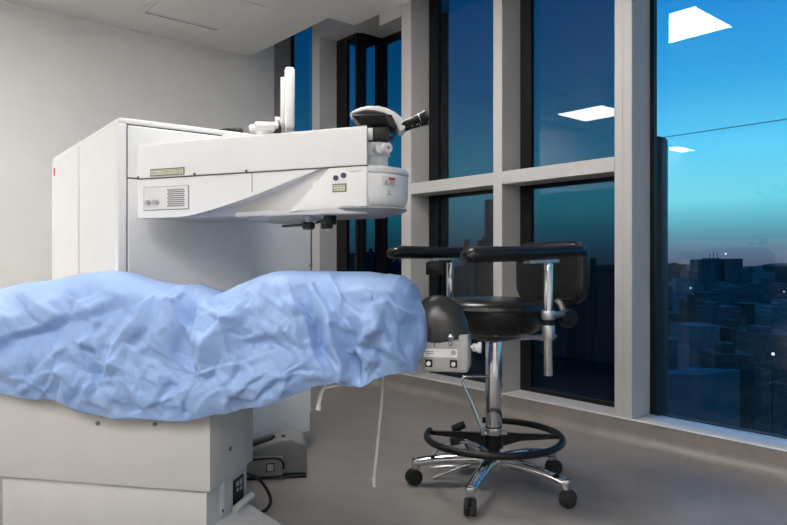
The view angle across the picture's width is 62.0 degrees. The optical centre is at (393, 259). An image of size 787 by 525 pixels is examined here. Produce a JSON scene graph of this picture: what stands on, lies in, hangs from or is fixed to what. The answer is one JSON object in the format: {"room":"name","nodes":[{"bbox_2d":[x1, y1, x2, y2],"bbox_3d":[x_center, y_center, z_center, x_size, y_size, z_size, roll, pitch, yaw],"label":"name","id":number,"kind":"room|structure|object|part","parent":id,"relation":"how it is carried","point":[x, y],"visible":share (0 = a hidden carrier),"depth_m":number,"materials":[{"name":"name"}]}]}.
{"room":"eye surgery room","nodes":[
{"label":"eye surgery room","id":0,"kind":"room"},
{"bbox_2d":[0,1,273,287],"bbox_3d":[-3.895,-0.635,3.142,7.500,2.970,0.100,0,0,-40],"label":"wall","id":1,"kind":"structure","parent":0,"point":[64,79],"depth_m":4.51,"materials":[{"name":"paint"}]},
{"bbox_2d":[274,37,289,125],"bbox_3d":[-0.966,-0.635,5.640,0.200,2.970,0.100,0,0,-40],"label":"trim","id":2,"kind":"structure","parent":1,"relation":"attached to","point":[282,48],"depth_m":5.57,"materials":[{"name":"grey paint"}]},
{"bbox_2d":[312,24,315,270],"bbox_3d":[-0.547,-0.679,5.144,0.186,2.842,0.055,0,0,-40],"label":"trim","id":3,"kind":"structure","parent":1,"relation":"attached to","point":[313,26],"depth_m":5.08,"materials":[{"name":"grey paint"}]},
{"bbox_2d":[316,22,336,270],"bbox_3d":[-0.512,-0.679,5.100,0.190,2.842,0.054,0,0,-40],"label":"trim","id":4,"kind":"structure","parent":1,"relation":"attached to","point":[326,49],"depth_m":5.06,"materials":[{"name":"grey paint"}]},
{"bbox_2d":[402,3,404,275],"bbox_3d":[0.136,-0.504,4.344,0.186,2.492,0.040,0,0,-40],"label":"trim","id":5,"kind":"structure","parent":1,"relation":"attached to","point":[403,4],"depth_m":4.28,"materials":[{"name":"grey metal"}]},
{"bbox_2d":[405,0,428,374],"bbox_3d":[0.166,-0.504,4.304,0.190,2.492,0.056,0,0,-40],"label":"window mullion","id":6,"kind":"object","parent":1,"relation":"attached to","point":[416,11],"depth_m":4.26,"materials":[{"name":"grey metal"}]},
{"bbox_2d":[493,0,519,392],"bbox_3d":[0.655,-0.484,3.731,0.190,2.452,0.064,0,0,-40],"label":"window mullion","id":7,"kind":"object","parent":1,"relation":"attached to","point":[506,13],"depth_m":3.69,"materials":[{"name":"grey metal"}]},
{"bbox_2d":[369,374,786,481],"bbox_3d":[1.232,0.849,2.901,0.090,0.203,6.920,0,0,-40],"label":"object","id":8,"kind":"structure","parent":1,"relation":"in","point":[753,459],"depth_m":3.08,"materials":[{"name":"plastic"}]},
{"bbox_2d":[402,176,786,451],"bbox_3d":[1.405,0.190,3.049,0.457,1.240,6.920,0,0,-40],"label":"window","id":9,"kind":"structure","parent":8,"relation":"on","point":[582,211],"depth_m":3.45,"materials":[{"name":"clear glass"}]},
{"bbox_2d":[290,26,311,270],"bbox_3d":[-0.691,-0.644,5.433,0.031,2.772,0.571,0,0,-40],"label":"window","id":10,"kind":"structure","parent":9,"relation":"attached to","point":[301,42],"depth_m":5.51,"materials":[{"name":"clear glass"}]},
{"bbox_2d":[337,33,359,271],"bbox_3d":[-0.348,-0.484,5.031,0.030,2.452,0.263,0,0,-40],"label":"window","id":11,"kind":"structure","parent":9,"relation":"attached to","point":[348,48],"depth_m":5.02,"materials":[{"name":"clear glass"}]},
{"bbox_3d":[-0.320,-0.484,4.999,0.008,2.417,0.141,0,0,-40],"label":"pane","id":12,"kind":"part","parent":11,"relation":"part of","materials":[{"name":"clear glass"}]},
{"bbox_2d":[360,33,381,272],"bbox_3d":[-0.174,-0.484,5.000,0.195,2.452,0.030,0,0,-40],"label":"window","id":13,"kind":"structure","parent":9,"relation":"attached to","point":[370,46],"depth_m":5.00,"materials":[{"name":"clear glass"}]},
{"bbox_3d":[-0.175,-0.475,5.001,0.123,2.398,0.008,0,0,-40],"label":"pane","id":14,"kind":"part","parent":13,"relation":"part of","materials":[{"name":"glass"}]},
{"bbox_2d":[382,30,401,274],"bbox_3d":[0.135,-0.484,4.811,0.030,2.452,0.730,0,0,-40],"label":"window","id":15,"kind":"structure","parent":9,"relation":"attached to","point":[391,44],"depth_m":4.96,"materials":[{"name":"clear glass"}]},
{"bbox_2d":[429,189,492,382],"bbox_3d":[0.470,0.156,4.071,0.030,1.172,0.693,0,0,-40],"label":"window","id":16,"kind":"structure","parent":9,"relation":"attached to","point":[464,219],"depth_m":4.09,"materials":[{"name":"clear glass"}]},
{"bbox_2d":[411,0,492,195],"bbox_3d":[0.410,-1.076,4.019,0.190,1.308,0.693,0,0,-40],"label":"window","id":17,"kind":"structure","parent":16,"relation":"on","point":[460,31],"depth_m":4.11,"materials":[{"name":"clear glass"}]},
{"bbox_2d":[502,0,614,185],"bbox_3d":[0.900,-1.076,3.445,0.189,1.308,0.689,0,0,-40],"label":"window","id":18,"kind":"structure","parent":9,"relation":"on","point":[567,47],"depth_m":3.51,"materials":[{"name":"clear glass"}]},
{"bbox_2d":[650,0,786,438],"bbox_3d":[2.432,-0.504,1.778,0.032,2.492,3.655,0,0,-40],"label":"window","id":19,"kind":"structure","parent":9,"relation":"attached to","point":[653,3],"depth_m":3.15,"materials":[{"name":"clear glass"}]},
{"bbox_2d":[615,0,622,416],"bbox_3d":[1.138,-0.484,3.168,0.186,2.452,0.042,0,0,-40],"label":"trim","id":20,"kind":"structure","parent":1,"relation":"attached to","point":[618,3],"depth_m":3.10,"materials":[{"name":"white metal"}]},
{"bbox_2d":[623,0,649,418],"bbox_3d":[1.167,-0.484,3.131,0.190,2.452,0.049,0,0,-40],"label":"window mullion","id":21,"kind":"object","parent":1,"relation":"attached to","point":[636,13],"depth_m":3.08,"materials":[{"name":"white metal"}]},
{"bbox_2d":[651,415,786,444],"bbox_3d":[2.403,0.740,1.718,0.094,0.004,3.600,0,0,-40],"label":"trim","id":22,"kind":"structure","parent":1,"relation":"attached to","point":[767,438],"depth_m":2.84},
{"bbox_2d":[0,0,409,55],"bbox_3d":[-1.618,-1.735,0.471,7.500,0.120,6.920,0,0,-40],"label":"ceiling","id":23,"kind":"structure","parent":0,"point":[277,21],"depth_m":4.54,"materials":[{"name":"paint"}]},
{"bbox_2d":[139,0,263,31],"bbox_3d":[-1.280,-1.671,4.359,0.600,0.008,0.620,0,0,-40],"label":"ceiling hatch","id":24,"kind":"object","parent":23,"relation":"attached to","point":[210,14],"visible":1,"depth_m":4.40,"materials":[{"name":"paint"}]},
{"bbox_2d":[320,15,401,40],"bbox_3d":[-0.087,-1.905,4.803,0.448,0.390,0.949,0,0,-40],"label":"trim","id":25,"kind":"structure","parent":23,"relation":"attached to","point":[331,29],"depth_m":4.88,"materials":[{"name":"grey paint"}]},
{"bbox_2d":[379,4,401,27],"bbox_3d":[-0.002,-1.653,4.402,0.060,0.113,0.228,0,0,-40],"label":"trim","id":26,"kind":"structure","parent":23,"relation":"attached to","point":[388,18],"depth_m":4.39,"materials":[{"name":"white paint"}]},
{"bbox_2d":[0,383,786,524],"bbox_3d":[-1.673,0.900,0.424,7.555,0.100,7.120,0,0,-40],"label":"floor","id":27,"kind":"structure","parent":0,"point":[613,483],"depth_m":2.49,"materials":[{"name":"plastic"}]},
{"bbox_2d":[52,67,429,438],"bbox_3d":[-0.778,0.018,2.801,0.844,1.664,2.222,0,0,-38],"label":"machine","id":28,"kind":"object","parent":27,"relation":"on","point":[222,210],"visible":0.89,"depth_m":2.45,"materials":[{"name":"white plastic"}]},
{"bbox_3d":[-1.592,0.126,3.181,0.012,1.269,0.601,0,0,-38],"label":"panel","id":29,"kind":"part","parent":28,"relation":"part of","materials":[{"name":"white plastic"}]},
{"bbox_3d":[-1.220,0.126,2.697,0.012,1.269,0.583,0,0,-38],"label":"panel","id":30,"kind":"part","parent":28,"relation":"part of","materials":[{"name":"white plastic"}]},
{"bbox_3d":[-1.022,0.126,2.456,0.032,1.269,0.036,0,0,-38],"label":"corner post","id":31,"kind":"part","parent":28,"relation":"part of","materials":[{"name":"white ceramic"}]},
{"bbox_2d":[143,200,150,204],"bbox_3d":[-0.875,-0.204,2.325,0.021,0.018,0.019,0,0,22],"label":"socket","id":32,"kind":"object","parent":28,"relation":"attached to","point":[145,202],"depth_m":2.32,"materials":[{"name":"metal"}]},
{"bbox_3d":[-1.081,-0.522,3.182,0.813,0.022,1.247,0,0,-38],"label":"panel","id":33,"kind":"part","parent":28,"relation":"part of","materials":[{"name":"white plastic"}]},
{"bbox_2d":[152,200,158,204],"bbox_3d":[-0.840,-0.204,2.310,0.021,0.018,0.019,0,0,22],"label":"socket","id":34,"kind":"object","parent":28,"relation":"attached to","point":[154,202],"depth_m":2.30,"materials":[{"name":"metal"}]},
{"bbox_3d":[-0.800,-0.218,2.305,0.196,0.080,0.007,0,0,22],"label":"connector panel","id":35,"kind":"part","parent":28,"relation":"part of","materials":[{"name":"white plastic"}]},
{"bbox_2d":[152,169,181,173],"bbox_3d":[-0.794,-0.310,2.296,0.134,0.012,0.001,0,0,22],"label":"label","id":36,"kind":"object","parent":28,"relation":"on","point":[154,171],"depth_m":2.30,"materials":[{"name":"beige paper"}]},
{"bbox_3d":[-0.793,-0.309,2.298,0.150,0.026,0.004,0,0,22],"label":"label plate","id":37,"kind":"part","parent":28,"relation":"part of","materials":[{"name":"beige plastic"}]},
{"bbox_3d":[-0.688,-0.407,2.696,0.783,0.195,0.014,0,0,-38],"label":"panel","id":38,"kind":"part","parent":28,"relation":"part of","materials":[{"name":"white plastic"}]},
{"bbox_2d":[167,189,184,206],"bbox_3d":[-0.759,-0.217,2.285,0.075,0.060,0.002,0,0,22],"label":"vent grille","id":39,"kind":"object","parent":28,"relation":"attached to","point":[169,191],"depth_m":2.29,"materials":[{"name":"white plastic"}]},
{"bbox_3d":[-0.688,0.230,2.696,0.783,1.069,0.014,0,0,-38],"label":"panel","id":40,"kind":"part","parent":28,"relation":"part of","materials":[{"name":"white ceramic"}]},
{"bbox_3d":[-0.402,-0.311,2.418,0.906,0.202,0.520,0,0,22],"label":"arm","id":41,"kind":"part","parent":28,"relation":"part of","materials":[{"name":"white plastic"}]},
{"bbox_3d":[-0.334,-0.115,2.174,0.073,0.013,0.009,0,0,6],"label":"lever","id":42,"kind":"part","parent":28,"relation":"part of","materials":[{"name":"black plastic"}]},
{"bbox_3d":[-0.281,-0.112,2.163,0.044,0.024,0.044,0,0,22],"label":"focus knob","id":43,"kind":"part","parent":28,"relation":"part of","materials":[{"name":"black plastic"}]},
{"bbox_3d":[-0.211,-0.154,2.221,0.369,0.020,0.300,0,0,22],"label":"plate","id":44,"kind":"part","parent":28,"relation":"part of","materials":[{"name":"white plastic"}]},
{"bbox_3d":[-0.168,-0.225,2.043,0.048,0.026,0.004,0,0,22],"label":"label plate","id":45,"kind":"part","parent":28,"relation":"part of","materials":[{"name":"beige plastic"}]},
{"bbox_3d":[-0.094,-0.155,2.151,0.280,0.026,0.266,0,0,22],"label":"plate","id":46,"kind":"part","parent":28,"relation":"part of","materials":[{"name":"white plastic"}]},
{"bbox_2d":[350,106,404,135],"bbox_3d":[-0.051,-0.456,2.155,0.180,0.080,0.100,0,0,0],"label":"hood","id":47,"kind":"object","parent":28,"relation":"attached to","point":[379,121],"depth_m":2.11,"materials":[{"name":"white plastic"}]},
{"bbox_3d":[-0.067,-0.282,2.151,0.227,0.020,0.284,0,0,22],"label":"bowl lid","id":48,"kind":"part","parent":28,"relation":"part of","materials":[{"name":"white plastic"}]},
{"bbox_3d":[-0.038,-0.354,2.090,0.046,0.034,0.065,0,0,-31],"label":"knob","id":49,"kind":"part","parent":28,"relation":"part of","materials":[{"name":"white plastic"}]},
{"bbox_2d":[368,172,407,207],"bbox_3d":[-0.067,-0.218,2.151,0.221,0.104,0.276,0,0,22],"label":"laser machine head","id":50,"kind":"object","parent":28,"relation":"on","point":[385,189],"depth_m":2.04,"materials":[{"name":"white plastic"}]},
{"bbox_2d":[0,295,481,524],"bbox_3d":[-0.737,0.476,2.109,2.033,0.747,0.348,0,0,11],"label":"bed","id":51,"kind":"object","parent":27,"relation":"on","point":[60,464],"visible":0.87,"depth_m":1.99,"materials":[{"name":"white plastic"}]},
{"bbox_2d":[0,270,427,421],"bbox_3d":[-0.610,0.249,2.071,1.465,0.435,0.491,0,0,12],"label":"drape","id":52,"kind":"object","parent":51,"relation":"on","point":[109,344],"visible":0.96,"depth_m":1.88,"materials":[{"name":"blue fabric"}]},
{"bbox_2d":[316,383,340,410],"bbox_3d":[-0.185,0.392,1.880,0.077,0.082,0.015,0,0,0],"label":"cord","id":53,"kind":"object","parent":52,"relation":"hanging from","point":[318,407],"visible":0.92,"depth_m":1.88,"materials":[{"name":"white plastic"}]},
{"bbox_2d":[372,377,383,486],"bbox_3d":[-0.047,0.516,1.975,0.011,0.354,0.067,0,0,-29],"label":"cord","id":54,"kind":"object","parent":52,"relation":"hanging from","point":[382,378],"visible":0.95,"depth_m":1.97,"materials":[{"name":"white plastic"}]},
{"bbox_3d":[-0.506,0.753,2.136,0.006,0.090,0.075,0,0,11],"label":"socket panel","id":55,"kind":"part","parent":51,"relation":"part of","materials":[{"name":"black plastic"}]},
{"bbox_2d":[236,478,241,491],"bbox_3d":[-0.502,0.735,2.135,0.002,0.035,0.045,0,0,11],"label":"socket","id":56,"kind":"object","parent":51,"relation":"attached to","point":[238,480],"depth_m":2.13,"materials":[{"name":"plastic"}]},
{"bbox_3d":[-0.769,0.825,2.134,0.917,0.050,0.289,0,0,11],"label":"foot plate","id":57,"kind":"part","parent":51,"relation":"part of","materials":[{"name":"white plastic"}]},
{"bbox_2d":[425,359,431,366],"bbox_3d":[0.101,0.296,1.879,0.021,0.022,0.005,0,0,11],"label":"switch","id":58,"kind":"object","parent":51,"relation":"attached to","point":[428,362],"depth_m":1.88,"materials":[{"name":"white plastic"}]},
{"bbox_2d":[450,360,456,367],"bbox_3d":[0.171,0.296,1.865,0.021,0.022,0.005,0,0,11],"label":"switch","id":59,"kind":"object","parent":51,"relation":"attached to","point":[453,363],"depth_m":1.86,"materials":[{"name":"white plastic"}]},
{"bbox_3d":[0.244,0.255,1.907,0.026,0.033,0.033,0,0,11],"label":"knob","id":60,"kind":"part","parent":51,"relation":"part of","materials":[{"name":"white plastic"}]},
{"bbox_2d":[247,472,271,512],"bbox_3d":[-0.459,0.799,2.265,0.053,0.091,0.178,0,0,-30],"label":"power cable","id":61,"kind":"object","parent":27,"relation":"on","point":[263,484],"visible":0.97,"depth_m":2.25,"materials":[{"name":"black rubber"}]},
{"bbox_2d":[247,428,306,479],"bbox_3d":[-0.475,0.775,2.638,0.248,0.149,0.220,0,0,-8],"label":"foot pedal","id":62,"kind":"object","parent":27,"relation":"on","point":[279,454],"visible":0.79,"depth_m":2.56,"materials":[{"name":"grey plastic"}]},
{"bbox_3d":[-0.528,0.727,2.635,0.090,0.035,0.070,0,0,-8],"label":"pedal plate","id":63,"kind":"part","parent":62,"relation":"part of","materials":[{"name":"black plastic"}]},
{"bbox_2d":[266,463,274,471],"bbox_3d":[-0.478,0.805,2.540,0.033,0.034,0.004,0,0,-8],"label":"socket","id":64,"kind":"object","parent":62,"relation":"attached to","point":[270,467],"depth_m":2.54,"materials":[{"name":"black plastic"}]},
{"bbox_2d":[386,241,589,516],"bbox_3d":[0.379,0.390,2.448,0.657,0.921,0.656,0,0,-27],"label":"stool","id":65,"kind":"object","parent":27,"relation":"on","point":[547,273],"visible":0.97,"depth_m":2.40,"materials":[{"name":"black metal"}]},
{"bbox_3d":[0.207,-0.003,2.686,0.125,0.014,0.036,0,0,-28],"label":"mount plate","id":66,"kind":"part","parent":65,"relation":"part of","materials":[{"name":"metal"}]},
{"bbox_3d":[0.206,0.758,2.468,0.279,0.068,0.054,0,0,6],"label":"leg","id":67,"kind":"part","parent":65,"relation":"part of","materials":[{"name":"silver metal"}]},
{"bbox_3d":[0.233,0.125,2.700,0.030,0.249,0.030,0,0,-28],"label":"post","id":68,"kind":"part","parent":65,"relation":"part of","materials":[{"name":"silver metal"}]},
{"bbox_3d":[0.255,0.775,2.533,0.290,0.126,0.146,0,0,20],"label":"brake frame","id":69,"kind":"part","parent":65,"relation":"part of","materials":[{"name":"silver metal"}]},
{"bbox_3d":[0.304,0.528,2.403,0.113,0.214,0.035,0,0,-16],"label":"height lever","id":70,"kind":"part","parent":65,"relation":"part of","materials":[{"name":"silver metal"}]},
{"bbox_3d":[0.340,0.758,2.616,0.054,0.068,0.279,0,0,-12],"label":"leg","id":71,"kind":"part","parent":65,"relation":"part of","materials":[{"name":"silver metal"}]},
{"bbox_3d":[0.306,0.758,2.295,0.054,0.068,0.279,0,0,24],"label":"leg","id":72,"kind":"part","parent":65,"relation":"part of","materials":[{"name":"silver metal"}]},
{"bbox_3d":[0.375,0.205,2.450,0.406,0.133,0.406,0,0,0],"label":"seat","id":73,"kind":"part","parent":65,"relation":"part of","materials":[{"name":"black leather"}]},
{"bbox_3d":[0.522,0.758,2.535,0.279,0.068,0.054,0,0,-30],"label":"leg","id":74,"kind":"part","parent":65,"relation":"part of","materials":[{"name":"silver metal"}]},
{"bbox_3d":[0.501,0.758,2.337,0.279,0.068,0.054,0,0,42],"label":"leg","id":75,"kind":"part","parent":65,"relation":"part of","materials":[{"name":"silver metal"}]},
{"bbox_3d":[0.508,0.222,2.506,0.282,0.167,0.191,0,0,0],"label":"stem","id":76,"kind":"part","parent":65,"relation":"part of","materials":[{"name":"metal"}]},
{"bbox_3d":[0.494,0.005,2.186,0.125,0.014,0.036,0,0,-28],"label":"mount plate","id":77,"kind":"part","parent":65,"relation":"part of","materials":[{"name":"metal"}]},
{"bbox_3d":[0.520,0.198,2.200,0.030,0.379,0.030,0,0,-28],"label":"post","id":78,"kind":"part","parent":65,"relation":"part of","materials":[{"name":"silver metal"}]},
{"bbox_3d":[0.619,0.048,2.577,0.056,0.234,0.390,0,0,-28],"label":"backrest","id":79,"kind":"part","parent":65,"relation":"part of","materials":[{"name":"black leather"}]},
{"bbox_3d":[0.638,0.212,2.394,0.068,0.068,0.034,0,0,-21],"label":"knob","id":80,"kind":"part","parent":65,"relation":"part of","materials":[{"name":"black plastic"}]},
{"label":"outside","id":81,"kind":"structure","parent":0,"visible":0},
{"bbox_3d":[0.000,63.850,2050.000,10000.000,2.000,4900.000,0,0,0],"label":"ground","id":82,"kind":"structure","parent":81,"visible":0},
{"bbox_2d":[668,285,671,310],"bbox_3d":[122.748,37.150,300.000,5.954,51.400,9.572,0,0,3],"label":"apartment block","id":83,"kind":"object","parent":82,"relation":"on","point":[669,286],"visible":0.07,"depth_m":295.14,"materials":[{"name":"concrete"}]},
{"bbox_2d":[668,266,672,281],"bbox_3d":[172.168,32.099,420.000,8.977,61.503,11.386,0,0,1],"label":"apartment block","id":84,"kind":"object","parent":82,"relation":"on","point":[670,268],"visible":0.04,"depth_m":414.29,"materials":[{"name":"concrete"}]},
{"bbox_2d":[668,337,677,370],"bbox_3d":[78.321,42.738,190.000,4.931,40.224,8.959,0,0,5],"label":"apartment block","id":85,"kind":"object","parent":82,"relation":"on","point":[672,343],"visible":0.07,"depth_m":185.46,"materials":[{"name":"concrete"}]},
{"bbox_2d":[668,311,682,336],"bbox_3d":[99.847,40.052,240.000,7.328,45.597,10.397,0,0,-7],"label":"apartment block","id":86,"kind":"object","parent":82,"relation":"on","point":[672,316],"visible":0.04,"depth_m":234.91,"materials":[{"name":"blue"}]},
{"bbox_2d":[669,263,685,278],"bbox_3d":[260.153,32.632,600.000,10.076,60.436,12.046,0,0,-1],"label":"apartment block","id":87,"kind":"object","parent":82,"relation":"on","point":[676,268],"visible":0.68,"depth_m":594.03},
{"bbox_2d":[668,278,693,311],"bbox_3d":[153.626,36.403,350.000,9.618,52.894,11.771,0,0,6],"label":"apartment block","id":88,"kind":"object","parent":82,"relation":"on","point":[680,290],"visible":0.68,"depth_m":344.47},
{"bbox_2d":[680,270,693,281],"bbox_3d":[170.275,34.326,380.000,3.481,57.049,8.089,0,0,-6],"label":"apartment block","id":89,"kind":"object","parent":82,"relation":"on","point":[685,275],"visible":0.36,"depth_m":376.30,"materials":[{"name":"concrete"}]},
{"bbox_2d":[680,294,702,321],"bbox_3d":[132.160,39.030,290.000,7.084,47.640,10.250,0,0,6],"label":"apartment block","id":90,"kind":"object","parent":82,"relation":"on","point":[687,306],"visible":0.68,"depth_m":286.41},
{"bbox_2d":[669,322,719,368],"bbox_3d":[103.225,42.417,225.000,10.992,40.865,12.595,0,0,-7],"label":"apartment block","id":91,"kind":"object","parent":82,"relation":"on","point":[691,337],"visible":0.36,"depth_m":219.12,"materials":[{"name":"blue"}]},
{"bbox_2d":[668,367,739,426],"bbox_3d":[71.055,44.364,152.500,21.882,36.972,11.000,0,0,0],"label":"warehouse","id":92,"kind":"structure","parent":82,"relation":"on","point":[705,394],"depth_m":149.13,"materials":[{"name":"blue"}]},
{"bbox_2d":[695,291,721,304],"bbox_3d":[163.252,39.730,340.000,8.305,46.239,10.983,0,0,-2],"label":"apartment block","id":93,"kind":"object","parent":82,"relation":"on","point":[700,295],"visible":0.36,"depth_m":334.60,"materials":[{"name":"concrete"}]},
{"bbox_2d":[690,252,742,293],"bbox_3d":[257.142,28.249,520.000,33.979,69.201,20.000,0,0,0],"label":"tower block","id":94,"kind":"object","parent":82,"relation":"on","point":[707,271],"visible":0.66,"depth_m":512.08,"materials":[{"name":"concrete"}]},
{"bbox_2d":[695,301,741,326],"bbox_3d":[133.763,40.006,270.000,12.366,45.688,13.420,0,0,-4],"label":"apartment block","id":95,"kind":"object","parent":82,"relation":"on","point":[709,312],"visible":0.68,"depth_m":263.73,"materials":[{"name":"concrete"}]},
{"bbox_2d":[711,282,741,305],"bbox_3d":[192.901,37.777,380.000,11.603,50.146,12.962,0,0,0],"label":"apartment block","id":96,"kind":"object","parent":82,"relation":"on","point":[729,292],"visible":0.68,"depth_m":373.55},
{"bbox_2d":[699,341,754,429],"bbox_3d":[87.313,42.254,172.000,9.453,41.191,11.672,0,0,7],"label":"apartment block","id":97,"kind":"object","parent":82,"relation":"on","point":[724,355],"visible":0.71,"depth_m":166.05,"materials":[{"name":"blue"}]},
{"bbox_2d":[668,263,786,269],"bbox_3d":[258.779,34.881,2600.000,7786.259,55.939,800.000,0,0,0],"label":"hills","id":98,"kind":"structure","parent":82,"relation":"on","point":[687,266],"depth_m":2527.33,"materials":[{"name":"blue"}]},
{"bbox_2d":[720,319,745,348],"bbox_3d":[116.450,41.683,225.000,7.214,42.335,10.328,0,0,-2],"label":"apartment block","id":99,"kind":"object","parent":82,"relation":"on","point":[728,331],"visible":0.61,"depth_m":222.89,"materials":[{"name":"blue"}]},
{"bbox_2d":[731,302,767,326],"bbox_3d":[154.683,40.780,285.000,9.573,44.140,11.744,0,0,-3],"label":"apartment block","id":100,"kind":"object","parent":82,"relation":"on","point":[748,308],"visible":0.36,"depth_m":279.10,"materials":[{"name":"blue"}]},
{"bbox_2d":[743,267,755,282],"bbox_3d":[304.794,34.450,560.000,10.260,56.800,12.156,0,0,0],"label":"apartment block","id":101,"kind":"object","parent":82,"relation":"on","point":[747,274],"visible":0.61,"depth_m":556.00,"materials":[{"name":"concrete"}]},
{"bbox_2d":[736,325,786,435],"bbox_3d":[113.510,41.407,198.000,12.696,42.885,13.618,0,0,-2],"label":"apartment block","id":102,"kind":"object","parent":82,"relation":"on","point":[760,341],"visible":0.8,"depth_m":191.16,"materials":[{"name":"concrete"}]},
{"bbox_2d":[752,269,774,281],"bbox_3d":[242.901,34.464,430.000,8.534,56.772,11.121,0,0,0],"label":"apartment block","id":103,"kind":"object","parent":82,"relation":"on","point":[760,273],"visible":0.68,"depth_m":427.23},
{"bbox_2d":[746,278,786,304],"bbox_3d":[206.382,36.496,360.000,18.687,52.709,17.212,0,0,-4],"label":"apartment block","id":104,"kind":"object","parent":82,"relation":"on","point":[768,289],"visible":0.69,"depth_m":351.52,"materials":[{"name":"concrete"}]},
{"bbox_2d":[755,299,786,330],"bbox_3d":[148.282,38.954,250.000,13.741,47.793,14.244,0,0,7],"label":"apartment block","id":105,"kind":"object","parent":82,"relation":"on","point":[774,315],"visible":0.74,"depth_m":246.12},
{"bbox_2d":[772,353,773,432],"bbox_3d":[86.908,42.038,150.060,0.571,41.623,0.720,0,0,0],"label":"street light","id":106,"kind":"object","parent":82,"relation":"on","point":[772,353],"visible":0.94,"depth_m":150.23,"materials":[{"name":"black metal"}]},
{"bbox_2d":[763,265,786,282],"bbox_3d":[411.450,34.364,700.000,22.443,56.972,19.466,0,0,-1],"label":"apartment block","id":107,"kind":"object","parent":82,"relation":"on","point":[780,271],"visible":0.36,"depth_m":690.26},
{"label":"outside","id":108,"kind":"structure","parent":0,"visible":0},
{"bbox_2d":[657,136,667,413],"bbox_3d":[1.324,0.265,3.308,0.060,1.770,0.100,0,0,-40],"label":"trim","id":109,"kind":"structure","parent":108,"point":[662,143],"depth_m":3.27,"materials":[{"name":"black metal"}]}
]}

